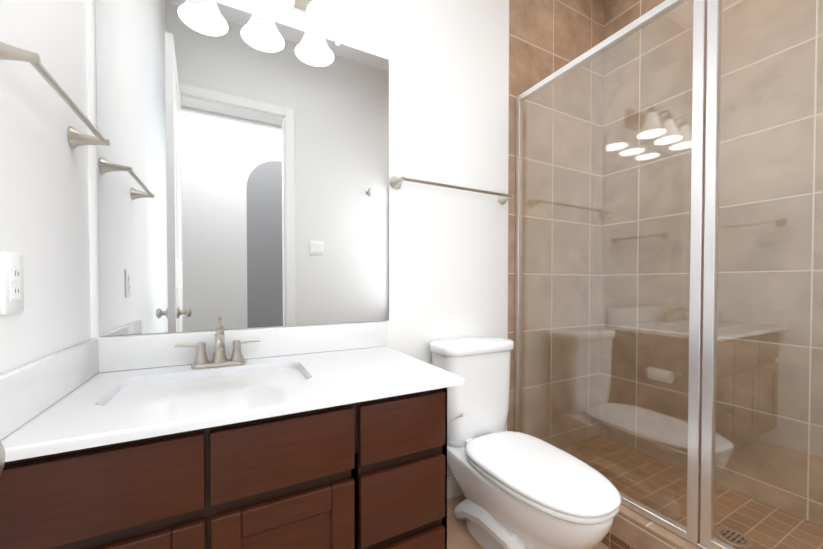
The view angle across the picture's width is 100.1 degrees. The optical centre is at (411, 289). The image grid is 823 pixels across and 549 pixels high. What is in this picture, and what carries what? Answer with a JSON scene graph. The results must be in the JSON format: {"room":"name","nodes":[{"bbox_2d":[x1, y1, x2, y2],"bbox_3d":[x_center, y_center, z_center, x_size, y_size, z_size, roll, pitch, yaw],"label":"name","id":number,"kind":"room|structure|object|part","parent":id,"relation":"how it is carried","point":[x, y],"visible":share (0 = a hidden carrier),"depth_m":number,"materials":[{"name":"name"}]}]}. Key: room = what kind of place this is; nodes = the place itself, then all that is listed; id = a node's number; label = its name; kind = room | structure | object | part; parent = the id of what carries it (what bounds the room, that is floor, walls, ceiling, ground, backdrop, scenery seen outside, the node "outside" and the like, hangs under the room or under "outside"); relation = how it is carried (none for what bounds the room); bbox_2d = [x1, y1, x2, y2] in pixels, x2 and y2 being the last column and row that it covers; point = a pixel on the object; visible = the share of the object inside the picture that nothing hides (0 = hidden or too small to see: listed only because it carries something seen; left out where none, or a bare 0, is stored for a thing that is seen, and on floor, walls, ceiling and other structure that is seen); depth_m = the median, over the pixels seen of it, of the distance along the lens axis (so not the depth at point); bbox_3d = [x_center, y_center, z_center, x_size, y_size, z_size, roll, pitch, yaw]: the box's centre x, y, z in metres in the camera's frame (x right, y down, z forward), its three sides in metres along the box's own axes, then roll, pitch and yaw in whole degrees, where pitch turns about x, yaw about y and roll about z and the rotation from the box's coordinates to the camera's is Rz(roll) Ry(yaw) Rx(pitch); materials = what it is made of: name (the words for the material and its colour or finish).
{"room":"bathroom","nodes":[
{"label":"bathroom","id":0,"kind":"room"},
{"bbox_2d":[0,0,90,374],"bbox_3d":[-0.614,-0.405,0.270,0.100,3.050,1.650,-1,1,-28],"label":"wall","id":1,"kind":"structure","parent":0,"point":[44,204],"depth_m":0.78,"materials":[{"name":"white paint"}]},
{"bbox_2d":[0,251,23,314],"bbox_3d":[-0.751,-0.011,0.651,0.008,0.115,0.070,-1,1,-28],"label":"wall outlet plate","id":2,"kind":"object","parent":1,"relation":"attached to","point":[11,286],"visible":1,"depth_m":0.64,"materials":[{"name":"white plastic"}]},
{"bbox_2d":[0,41,109,147],"bbox_3d":[-0.767,-0.398,0.750,0.079,0.054,0.454,-1,1,-28],"label":"towel rail","id":3,"kind":"object","parent":1,"relation":"attached to","point":[76,138],"visible":1,"depth_m":0.70,"materials":[{"name":"silver metal"}]},
{"bbox_2d":[86,0,508,477],"bbox_3d":[-0.295,-0.424,1.431,1.755,3.050,0.100,-1,1,-28],"label":"wall","id":4,"kind":"structure","parent":0,"point":[448,125],"depth_m":1.59,"materials":[{"name":"white paint"}]},
{"bbox_2d":[95,0,388,335],"bbox_3d":[-0.516,-0.420,1.251,0.950,1.114,0.008,-1,1,-28],"label":"wall mirror","id":5,"kind":"object","parent":4,"relation":"attached to","point":[243,169],"visible":1,"depth_m":1.20,"materials":[{"name":"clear mirror"}]},
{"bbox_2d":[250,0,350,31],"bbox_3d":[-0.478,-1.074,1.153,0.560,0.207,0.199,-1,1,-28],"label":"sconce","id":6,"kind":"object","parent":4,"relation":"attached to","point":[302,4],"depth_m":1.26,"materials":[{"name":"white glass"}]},
{"bbox_3d":[-0.468,-1.037,1.134,0.552,0.133,0.156,-1,1,-28],"label":"vanity sconce light shade","id":7,"kind":"part","parent":6,"relation":"part of","materials":[{"name":"white glass"}]},
{"bbox_2d":[390,176,513,203],"bbox_3d":[0.218,-0.462,1.601,0.664,0.054,0.079,-1,1,-28],"label":"towel rail","id":8,"kind":"object","parent":4,"relation":"attached to","point":[395,182],"visible":1,"depth_m":1.53,"materials":[{"name":"silver metal"}]},
{"bbox_2d":[447,476,462,499],"bbox_3d":[0.200,0.947,1.652,0.695,0.100,0.013,-1,1,-28],"label":"baseboard","id":9,"kind":"structure","parent":4,"relation":"attached to","point":[453,489],"depth_m":1.63,"materials":[{"name":"white"}]},
{"bbox_2d":[507,0,603,447],"bbox_3d":[0.871,-0.434,2.051,0.885,3.050,0.100,-1,1,-28],"label":"shower wall tile","id":10,"kind":"structure","parent":4,"relation":"attached to","point":[547,38],"depth_m":1.98,"materials":[{"name":"brown tile"}]},
{"bbox_2d":[447,494,609,548],"bbox_3d":[0.095,1.113,0.729,1.760,0.200,1.750,-1,1,-28],"label":"floor","id":11,"kind":"structure","parent":0,"point":[459,535],"depth_m":1.41,"materials":[{"name":"tile"}]},
{"bbox_2d":[0,321,463,548],"bbox_3d":[-0.402,0.576,1.013,0.953,0.862,0.563,-1,1,-28],"label":"bathroom vanity","id":12,"kind":"object","parent":11,"relation":"on","point":[331,436],"visible":1,"depth_m":0.80,"materials":[{"name":"brown"}]},
{"bbox_2d":[174,319,259,368],"bbox_3d":[-0.602,0.174,1.079,0.243,0.148,0.153,-1,1,-28],"label":"faucet","id":13,"kind":"object","parent":12,"relation":"on","point":[219,359],"visible":1,"depth_m":1.10,"materials":[{"name":"silver metal"}]},
{"bbox_2d":[429,336,620,548],"bbox_3d":[0.405,0.619,1.327,0.390,0.766,0.747,-1,1,-28],"label":"toilet","id":14,"kind":"object","parent":11,"relation":"on","point":[520,490],"visible":0.98,"depth_m":1.26,"materials":[{"name":"white ceramic"}]},
{"bbox_2d":[560,436,822,548],"bbox_3d":[1.260,1.072,1.348,0.880,0.260,1.750,-1,1,-28],"label":"floor","id":15,"kind":"structure","parent":0,"point":[610,541],"depth_m":1.53,"materials":[{"name":"tile"}]},
{"bbox_2d":[609,504,700,548],"bbox_3d":[0.925,0.947,1.168,0.120,0.217,1.550,-1,1,-28],"label":"shower curb","id":16,"kind":"object","parent":15,"relation":"on","point":[633,529],"depth_m":1.24,"materials":[{"name":"tile"}]},
{"bbox_2d":[514,0,822,548],"bbox_3d":[0.910,-0.081,1.143,0.064,1.837,1.547,-1,1,-28],"label":"shower enclosure","id":17,"kind":"object","parent":16,"relation":"on","point":[698,530],"visible":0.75,"depth_m":1.12,"materials":[{"name":"clear glass"}]},
{"bbox_2d":[715,527,752,547],"bbox_3d":[1.223,0.941,1.309,0.108,0.004,0.108,-1,1,-28],"label":"shower drain","id":18,"kind":"object","parent":15,"relation":"on","point":[739,543],"depth_m":1.30,"materials":[{"name":"silver metal"}]},
{"bbox_2d":[600,0,822,525],"bbox_3d":[1.605,-0.425,1.507,0.100,3.050,1.550,-1,1,-28],"label":"shower wall tile","id":19,"kind":"structure","parent":0,"point":[619,15],"depth_m":1.61,"materials":[{"name":"brown tile"}]},
{"bbox_3d":[0.544,-0.401,0.009,1.700,3.050,0.100,-1,1,-28],"label":"wall","id":20,"kind":"structure","parent":0,"visible":0},
{"bbox_2d":[0,442,4,475],"bbox_3d":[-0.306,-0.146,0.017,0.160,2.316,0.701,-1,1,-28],"label":"door knob","id":21,"kind":"object","parent":20,"relation":"in","point":[2,456],"depth_m":0.31,"materials":[{"name":"silver"}]}
]}

